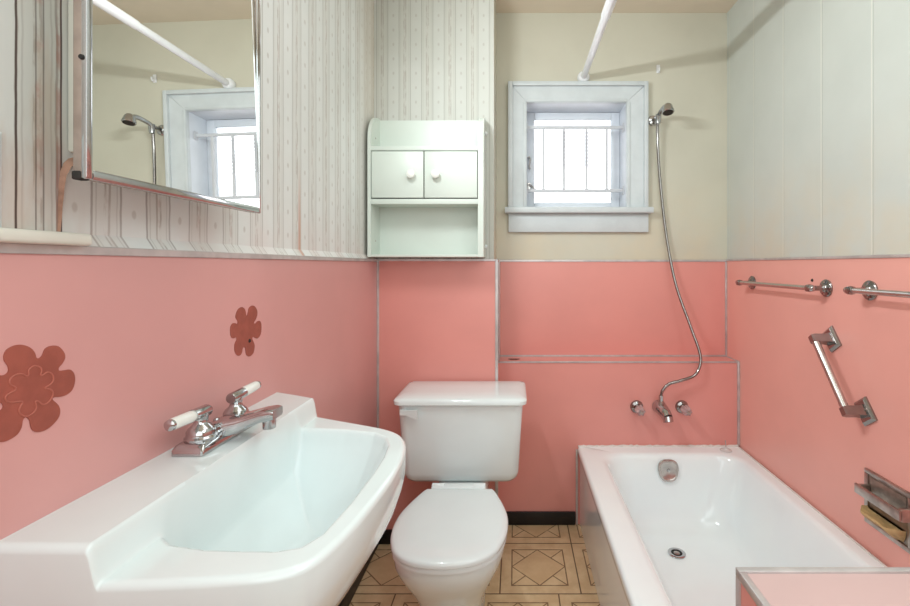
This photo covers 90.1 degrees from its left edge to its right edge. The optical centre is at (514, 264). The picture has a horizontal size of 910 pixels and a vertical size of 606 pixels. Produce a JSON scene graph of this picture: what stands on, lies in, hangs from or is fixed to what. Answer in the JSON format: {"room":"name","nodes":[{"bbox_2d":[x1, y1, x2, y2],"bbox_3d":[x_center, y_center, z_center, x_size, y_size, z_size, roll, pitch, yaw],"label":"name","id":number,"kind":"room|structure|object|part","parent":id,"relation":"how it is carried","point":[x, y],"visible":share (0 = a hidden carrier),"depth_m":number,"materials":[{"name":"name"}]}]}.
{"room":"bathroom","nodes":[
{"label":"bathroom","id":0,"kind":"room"},
{"bbox_2d":[0,0,376,539],"bbox_3d":[-0.675,-0.020,0.850,0.130,2.500,3.100,0,0,0],"label":"wall","id":1,"kind":"structure","parent":0,"point":[147,342],"depth_m":0.82,"materials":[{"name":"pink laminate"}]},
{"bbox_2d":[0,132,1,226],"bbox_3d":[-0.617,-0.103,0.504,0.015,0.116,0.080,0,0,0],"label":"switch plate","id":2,"kind":"object","parent":1,"relation":"attached to","point":[0,132],"visible":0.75,"depth_m":0.54,"materials":[{"name":"plastic"}]},
{"bbox_2d":[0,345,74,441],"bbox_3d":[-0.609,0.156,0.567,0.003,0.116,0.111,0,0,0],"label":"decal","id":3,"kind":"object","parent":1,"relation":"attached to","point":[30,384],"visible":1,"depth_m":0.57,"materials":[{"name":"plastic"}]},
{"bbox_2d":[0,227,91,245],"bbox_3d":[-0.606,-0.035,0.366,0.037,0.017,0.532,0,0,0],"label":"wall ledge","id":4,"kind":"object","parent":1,"relation":"attached to","point":[7,235],"visible":1,"depth_m":0.56,"materials":[{"name":"beige paint"}]},
{"bbox_2d":[68,0,260,213],"bbox_3d":[-0.577,-0.388,0.746,0.095,0.564,0.384,0,0,0],"label":"medicine cabinet","id":5,"kind":"object","parent":1,"relation":"attached to","point":[164,96],"visible":1,"depth_m":0.69,"materials":[{"name":"silver mirror"}]},
{"bbox_2d":[0,243,377,261],"bbox_3d":[-0.610,-0.021,0.696,0.007,0.013,2.591,0,0,0],"label":"trim","id":6,"kind":"structure","parent":1,"relation":"attached to","point":[16,248],"depth_m":0.73,"materials":[{"name":"metal"}]},
{"bbox_2d":[0,392,405,605],"bbox_3d":[-0.412,0.478,0.841,0.397,0.304,0.643,0,0,0],"label":"sink","id":7,"kind":"object","parent":1,"relation":"attached to","point":[291,513],"visible":0.98,"depth_m":0.65,"materials":[{"name":"white ceramic"}]},
{"bbox_2d":[164,381,282,456],"bbox_3d":[-0.517,0.287,0.850,0.138,0.076,0.252,0,0,0],"label":"sink faucet","id":8,"kind":"object","parent":7,"relation":"on","point":[202,437],"visible":1,"depth_m":0.82,"materials":[{"name":"silver metal"}]},
{"bbox_3d":[-0.558,0.261,0.755,0.021,0.022,0.049,0,0,0],"label":"lever","id":9,"kind":"part","parent":8,"relation":"part of","materials":[{"name":"ceramic"}]},
{"bbox_3d":[-0.558,0.280,0.800,0.051,0.058,0.051,0,0,0],"label":"handle","id":10,"kind":"part","parent":8,"relation":"part of","materials":[{"name":"silver metal"}]},
{"bbox_3d":[-0.558,0.317,0.850,0.056,0.018,0.172,0,0,0],"label":"plate","id":11,"kind":"part","parent":8,"relation":"part of","materials":[{"name":"silver metal"}]},
{"bbox_3d":[-0.558,0.280,0.900,0.051,0.058,0.051,0,0,0],"label":"handle","id":12,"kind":"part","parent":8,"relation":"part of","materials":[{"name":"silver metal"}]},
{"bbox_3d":[-0.515,0.292,0.850,0.134,0.047,0.074,0,0,0],"label":"spout","id":13,"kind":"part","parent":8,"relation":"part of","materials":[{"name":"silver metal"}]},
{"bbox_3d":[-0.558,0.261,0.945,0.021,0.022,0.049,0,0,0],"label":"lever","id":14,"kind":"part","parent":8,"relation":"part of","materials":[{"name":"ceramic"}]},
{"bbox_2d":[230,306,261,355],"bbox_3d":[-0.609,0.152,1.022,0.003,0.116,0.118,0,0,0],"label":"decal","id":15,"kind":"object","parent":1,"relation":"attached to","point":[245,329],"visible":1,"depth_m":1.02,"materials":[{"name":"plastic"}]},
{"bbox_2d":[338,542,378,605],"bbox_3d":[-0.604,1.199,0.690,0.012,0.062,2.579,0,0,0],"label":"baseboard","id":16,"kind":"structure","parent":1,"relation":"attached to","point":[348,597],"depth_m":1.69,"materials":[{"name":"black plastic"}]},
{"bbox_2d":[374,0,498,528],"bbox_3d":[-0.360,-0.020,2.159,0.560,2.500,0.337,0,0,0],"label":"wall","id":17,"kind":"structure","parent":0,"point":[434,59],"depth_m":2.00,"materials":[{"name":"pink laminate"}]},
{"bbox_2d":[377,261,378,427],"bbox_3d":[-0.606,0.577,1.988,0.009,1.187,0.007,0,0,0],"label":"trim","id":18,"kind":"structure","parent":17,"relation":"attached to","point":[378,261],"depth_m":1.99,"materials":[{"name":"metal"}]},
{"bbox_2d":[379,529,391,543],"bbox_3d":[-0.349,1.199,1.985,0.522,0.062,0.012,0,0,0],"label":"baseboard","id":19,"kind":"structure","parent":17,"relation":"attached to","point":[385,539],"depth_m":1.98,"materials":[{"name":"black plastic"}]},
{"bbox_2d":[367,118,487,256],"bbox_3d":[-0.364,-0.337,1.907,0.490,0.606,0.167,0,0,0],"label":"upper cabinet","id":20,"kind":"object","parent":17,"relation":"attached to","point":[426,179],"visible":1,"depth_m":1.91,"materials":[{"name":"paint"}]},
{"bbox_3d":[-0.602,-0.337,1.923,0.014,0.606,0.134,0,0,0],"label":"panel","id":21,"kind":"part","parent":20,"relation":"part of","materials":[{"name":"paint"}]},
{"bbox_3d":[-0.485,-0.373,1.863,0.214,0.192,0.018,0,0,0],"label":"door","id":22,"kind":"part","parent":20,"relation":"part of","materials":[{"name":"paint"}]},
{"bbox_3d":[-0.426,-0.372,1.839,0.037,0.037,0.031,0,0,0],"label":"knob","id":23,"kind":"part","parent":20,"relation":"part of","materials":[{"name":"ceramic"}]},
{"bbox_2d":[371,254,477,256],"bbox_3d":[-0.374,-0.038,1.919,0.442,0.010,0.123,0,0,0],"label":"shelf","id":24,"kind":"object","parent":20,"relation":"attached to","point":[372,255],"depth_m":1.86,"materials":[{"name":"paint"}]},
{"bbox_2d":[371,199,477,207],"bbox_3d":[-0.374,-0.263,1.919,0.442,0.021,0.123,0,0,0],"label":"shelf","id":25,"kind":"object","parent":20,"relation":"attached to","point":[375,203],"depth_m":1.86,"materials":[{"name":"paint"}]},
{"bbox_2d":[371,146,477,151],"bbox_3d":[-0.374,-0.482,1.919,0.442,0.018,0.123,0,0,0],"label":"shelf","id":26,"kind":"object","parent":20,"relation":"attached to","point":[373,148],"depth_m":1.86,"materials":[{"name":"paint"}]},
{"bbox_3d":[-0.325,-0.372,1.839,0.037,0.037,0.031,0,0,0],"label":"knob","id":27,"kind":"part","parent":20,"relation":"part of","materials":[{"name":"ceramic"}]},
{"bbox_3d":[-0.265,-0.373,1.863,0.218,0.192,0.018,0,0,0],"label":"door","id":28,"kind":"part","parent":20,"relation":"part of","materials":[{"name":"paint"}]},
{"bbox_3d":[-0.141,-0.337,1.923,0.023,0.606,0.134,0,0,0],"label":"panel","id":29,"kind":"part","parent":20,"relation":"part of","materials":[{"name":"paint"}]},
{"bbox_2d":[378,259,494,260],"bbox_3d":[-0.349,-0.022,1.990,0.522,0.010,0.007,0,0,0],"label":"trim","id":30,"kind":"structure","parent":17,"relation":"attached to","point":[378,259],"depth_m":1.99,"materials":[{"name":"metal"}]},
{"bbox_2d":[495,259,497,494],"bbox_3d":[-0.081,0.602,1.991,0.013,1.256,0.008,0,0,0],"label":"trim","id":31,"kind":"structure","parent":17,"relation":"attached to","point":[496,260],"depth_m":1.99,"materials":[{"name":"metal"}]},
{"bbox_2d":[349,524,599,605],"bbox_3d":[0.225,1.270,0.900,1.950,0.080,3.200,0,0,0],"label":"floor","id":32,"kind":"structure","parent":0,"point":[540,565],"depth_m":1.78,"materials":[{"name":"tile"}]},
{"bbox_2d":[390,381,526,605],"bbox_3d":[-0.209,0.865,1.596,0.508,0.731,0.760,0,0,0],"label":"toilet","id":33,"kind":"object","parent":32,"relation":"on","point":[447,545],"visible":1,"depth_m":1.69,"materials":[{"name":"white ceramic"}]},
{"bbox_3d":[-0.398,0.559,1.692,0.072,0.036,0.024,0,0,8],"label":"flush lever","id":34,"kind":"part","parent":33,"relation":"part of","materials":[{"name":"plastic"}]},
{"bbox_3d":[-0.201,0.815,1.424,0.358,0.022,0.416,0,0,0],"label":"seat lid","id":35,"kind":"part","parent":33,"relation":"part of","materials":[{"name":"plastic"}]},
{"bbox_3d":[-0.201,0.834,1.424,0.353,0.016,0.410,0,0,0],"label":"seat","id":36,"kind":"part","parent":33,"relation":"part of","materials":[{"name":"plastic"}]},
{"bbox_3d":[-0.209,0.515,1.833,0.508,0.032,0.286,0,0,0],"label":"tank lid","id":37,"kind":"part","parent":33,"relation":"part of","materials":[{"name":"white ceramic"}]},
{"bbox_3d":[-0.209,0.685,1.835,0.480,0.310,0.266,0,0,0],"label":"tank","id":38,"kind":"part","parent":33,"relation":"part of","materials":[{"name":"white ceramic"}]},
{"bbox_2d":[578,444,886,605],"bbox_3d":[0.679,1.040,1.383,0.764,0.380,1.519,0,0,0],"label":"bathtub","id":39,"kind":"object","parent":32,"relation":"on","point":[661,525],"visible":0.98,"depth_m":1.80,"materials":[{"name":"ceramic"}]},
{"bbox_3d":[0.690,0.925,2.024,0.092,0.096,0.023,0,0,0],"label":"overflow plate","id":40,"kind":"part","parent":39,"relation":"part of","materials":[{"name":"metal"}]},
{"bbox_2d":[720,440,731,452],"bbox_3d":[0.978,0.835,2.085,0.052,0.048,0.052,0,0,0],"label":"cup","id":41,"kind":"object","parent":39,"relation":"on","point":[725,449],"visible":1,"depth_m":2.08,"materials":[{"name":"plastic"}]},
{"bbox_2d":[496,13,736,523],"bbox_3d":[0.540,-0.020,2.283,1.320,2.500,0.291,0,0,0],"label":"wall","id":42,"kind":"structure","parent":0,"point":[547,308],"depth_m":2.26,"materials":[{"name":"beige paint"}]},
{"bbox_2d":[498,262,499,360],"bbox_3d":[-0.076,0.219,2.199,0.006,0.470,0.130,0,0,0],"label":"trim","id":43,"kind":"structure","parent":42,"relation":"attached to","point":[498,262],"depth_m":2.13,"materials":[{"name":"metal"}]},
{"bbox_2d":[506,511,574,524],"bbox_3d":[0.103,1.199,2.131,0.365,0.062,0.012,0,0,0],"label":"baseboard","id":44,"kind":"structure","parent":42,"relation":"attached to","point":[514,517],"depth_m":2.12,"materials":[{"name":"black plastic"}]},
{"bbox_2d":[576,449,577,524],"bbox_3d":[0.292,1.052,2.133,0.009,0.355,0.008,0,0,0],"label":"trim","id":45,"kind":"structure","parent":42,"relation":"attached to","point":[576,449],"depth_m":2.13,"materials":[{"name":"metal"}]},
{"bbox_2d":[505,81,653,231],"bbox_3d":[0.317,-0.539,2.321,0.736,0.751,0.215,0,0,0],"label":"window","id":46,"kind":"structure","parent":42,"relation":"in","point":[616,102],"depth_m":2.25,"materials":[{"name":"paint"}]},
{"bbox_3d":[0.308,-0.550,2.406,0.496,0.521,0.030,0,0,0],"label":"sash","id":47,"kind":"part","parent":46,"relation":"part of","materials":[{"name":"paint"}]},
{"bbox_2d":[527,123,623,194],"bbox_3d":[0.308,-0.543,2.308,0.497,0.368,0.028,0,0,0],"label":"window grille","id":48,"kind":"object","parent":46,"relation":"attached to","point":[543,128],"visible":0.95,"depth_m":2.30,"materials":[{"name":"paint"}]},
{"bbox_3d":[0.308,-0.381,2.308,0.492,0.016,0.012,0,0,0],"label":"rail","id":49,"kind":"part","parent":48,"relation":"part of","materials":[{"name":"metal"}]},
{"bbox_3d":[0.308,-0.705,2.308,0.492,0.016,0.012,0,0,0],"label":"rail","id":50,"kind":"part","parent":48,"relation":"part of","materials":[{"name":"paint"}]},
{"bbox_2d":[577,0,616,80],"bbox_3d":[0.343,-0.940,0.834,0.061,0.061,2.866,0,0,0],"label":"shower curtain rod","id":51,"kind":"object","parent":42,"relation":"attached to","point":[609,5],"visible":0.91,"depth_m":1.84,"materials":[{"name":"white metal"}]},
{"bbox_3d":[0.343,-0.941,1.958,0.031,0.033,0.596,0,0,0],"label":"rod","id":52,"kind":"part","parent":51,"relation":"part of","materials":[{"name":"white metal"}]},
{"bbox_3d":[0.343,-0.943,0.556,0.037,0.039,2.288,0,0,0],"label":"rod","id":53,"kind":"part","parent":51,"relation":"part of","materials":[{"name":"white metal"}]},
{"bbox_2d":[499,260,725,261],"bbox_3d":[0.491,-0.021,2.264,1.142,0.011,0.007,0,0,0],"label":"trim","id":54,"kind":"structure","parent":42,"relation":"attached to","point":[499,260],"depth_m":2.26,"materials":[{"name":"metal"}]},
{"bbox_2d":[500,355,725,356],"bbox_3d":[0.491,0.456,2.260,1.142,0.008,0.007,0,0,0],"label":"trim","id":55,"kind":"structure","parent":42,"relation":"attached to","point":[500,355],"depth_m":2.26,"materials":[{"name":"metal"}]},
{"bbox_2d":[498,361,737,362],"bbox_3d":[0.492,0.461,2.137,1.144,0.008,0.008,0,0,0],"label":"trim","id":56,"kind":"structure","parent":42,"relation":"attached to","point":[498,361],"depth_m":2.13,"materials":[{"name":"metal"}]},
{"bbox_2d":[630,400,645,415],"bbox_3d":[0.577,0.672,2.091,0.062,0.062,0.093,0,0,0],"label":"handle","id":57,"kind":"object","parent":42,"relation":"attached to","point":[636,406],"visible":1,"depth_m":2.09,"materials":[{"name":"silver metal"}]},
{"bbox_3d":[0.577,0.672,2.077,0.047,0.041,0.058,0,0,0],"label":"knob","id":58,"kind":"part","parent":57,"relation":"part of","materials":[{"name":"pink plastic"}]},
{"bbox_2d":[656,65,659,72],"bbox_3d":[0.721,-0.987,2.254,0.018,0.042,0.026,0,0,0],"label":"wall hook","id":59,"kind":"object","parent":42,"relation":"attached to","point":[657,66],"visible":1,"depth_m":2.26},
{"bbox_2d":[652,400,673,422],"bbox_3d":[0.682,0.674,2.073,0.067,0.089,0.127,0,0,0],"label":"tub spout","id":60,"kind":"object","parent":42,"relation":"attached to","point":[659,407],"visible":0.98,"depth_m":2.06,"materials":[{"name":"silver metal"}]},
{"bbox_2d":[663,417,673,422],"bbox_3d":[0.692,0.700,2.034,0.046,0.039,0.050,0,0,0],"label":"outlet","id":61,"kind":"object","parent":60,"relation":"attached to","point":[665,419],"depth_m":2.02,"materials":[{"name":"silver metal"}]},
{"bbox_2d":[649,103,701,400],"bbox_3d":[0.771,-0.066,2.165,0.210,1.387,0.206,0,0,0],"label":"shower","id":62,"kind":"object","parent":42,"relation":"attached to","point":[667,109],"visible":1,"depth_m":2.19,"materials":[{"name":"silver metal"}]},
{"bbox_3d":[0.710,-0.734,2.164,0.027,0.050,0.132,0,0,0],"label":"handle","id":63,"kind":"part","parent":62,"relation":"part of","materials":[{"name":"silver metal"}]},
{"bbox_2d":[675,400,691,415],"bbox_3d":[0.791,0.672,2.091,0.062,0.062,0.093,0,0,0],"label":"handle","id":64,"kind":"object","parent":42,"relation":"attached to","point":[681,406],"visible":1,"depth_m":2.09,"materials":[{"name":"silver metal"}]},
{"bbox_3d":[0.791,0.672,2.077,0.047,0.041,0.058,0,0,0],"label":"knob","id":65,"kind":"part","parent":64,"relation":"part of","materials":[{"name":"pink plastic"}]},
{"bbox_2d":[725,262,726,355],"bbox_3d":[1.060,0.222,2.260,0.008,0.476,0.008,0,0,0],"label":"trim","id":66,"kind":"structure","parent":42,"relation":"attached to","point":[725,262],"depth_m":2.26,"materials":[{"name":"metal"}]},
{"bbox_2d":[737,362,739,445],"bbox_3d":[1.060,0.657,2.132,0.010,0.395,0.010,0,0,0],"label":"trim","id":67,"kind":"structure","parent":42,"relation":"attached to","point":[738,363],"depth_m":2.13,"materials":[{"name":"metal"}]},
{"bbox_2d":[496,0,737,12],"bbox_3d":[0.225,-1.310,0.900,1.950,0.080,3.200,0,0,0],"label":"ceiling","id":68,"kind":"structure","parent":0,"point":[502,6],"depth_m":2.21,"materials":[{"name":"paint"}]},
{"bbox_2d":[727,0,909,566],"bbox_3d":[1.132,-0.020,0.850,0.136,2.500,3.100,0,0,0],"label":"wall","id":69,"kind":"structure","parent":0,"point":[818,91],"depth_m":1.56,"materials":[{"name":"pink laminate"}]},
{"bbox_2d":[735,276,832,296],"bbox_3d":[1.028,0.079,1.776,0.074,0.060,0.539,0,0,0],"label":"towel bar","id":70,"kind":"object","parent":69,"relation":"attached to","point":[825,287],"visible":1,"depth_m":1.60,"materials":[{"name":"silver metal"}]},
{"bbox_3d":[1.028,0.079,2.015,0.074,0.060,0.060,0,0,0],"label":"post","id":71,"kind":"part","parent":70,"relation":"part of","materials":[{"name":"silver metal"}]},
{"bbox_3d":[1.028,0.079,1.536,0.074,0.060,0.060,0,0,0],"label":"post","id":72,"kind":"part","parent":70,"relation":"part of","materials":[{"name":"silver metal"}]},
{"bbox_2d":[726,254,909,260],"bbox_3d":[1.064,-0.025,0.831,0.007,0.010,2.862,0,0,0],"label":"trim","id":73,"kind":"structure","parent":69,"relation":"attached to","point":[887,255],"depth_m":1.50,"materials":[{"name":"metal"}]},
{"bbox_2d":[808,326,877,425],"bbox_3d":[1.028,0.345,1.435,0.074,0.285,0.231,0,0,0],"label":"grab bar","id":74,"kind":"object","parent":69,"relation":"attached to","point":[862,408],"visible":1,"depth_m":1.41,"materials":[{"name":"silver metal"}]},
{"bbox_3d":[1.022,0.248,1.507,0.062,0.045,0.044,0,0,0],"label":"post","id":75,"kind":"part","parent":74,"relation":"part of","materials":[{"name":"silver metal"}]},
{"bbox_3d":[1.022,0.443,1.362,0.062,0.045,0.044,0,0,0],"label":"post","id":76,"kind":"part","parent":74,"relation":"part of","materials":[{"name":"silver metal"}]},
{"bbox_2d":[843,280,909,299],"bbox_3d":[1.028,0.076,1.107,0.074,0.060,0.539,0,0,0],"label":"towel bar","id":77,"kind":"object","parent":69,"relation":"attached to","point":[869,289],"visible":1,"depth_m":1.30,"materials":[{"name":"silver metal"}]},
{"bbox_3d":[1.028,0.076,1.347,0.074,0.060,0.060,0,0,0],"label":"post","id":78,"kind":"part","parent":77,"relation":"part of","materials":[{"name":"silver metal"}]},
{"bbox_2d":[854,467,909,553],"bbox_3d":[1.038,0.694,1.278,0.052,0.163,0.169,0,0,0],"label":"soap dish","id":79,"kind":"object","parent":69,"relation":"attached to","point":[886,507],"visible":1,"depth_m":1.27,"materials":[{"name":"silver metal"}]},
{"bbox_2d":[860,505,905,541],"bbox_3d":[1.037,0.741,1.286,0.049,0.041,0.132,0,0,0],"label":"soap tray","id":80,"kind":"object","parent":79,"relation":"on","point":[893,529],"depth_m":1.28,"materials":[{"name":"yellow wood"}]},
{"bbox_2d":[736,567,909,605],"bbox_3d":[0.684,0.823,0.509,0.762,0.815,0.219,0,0,0],"label":"wall","id":81,"kind":"structure","parent":0,"point":[755,586],"depth_m":0.59,"materials":[{"name":"pink laminate"}]}
]}

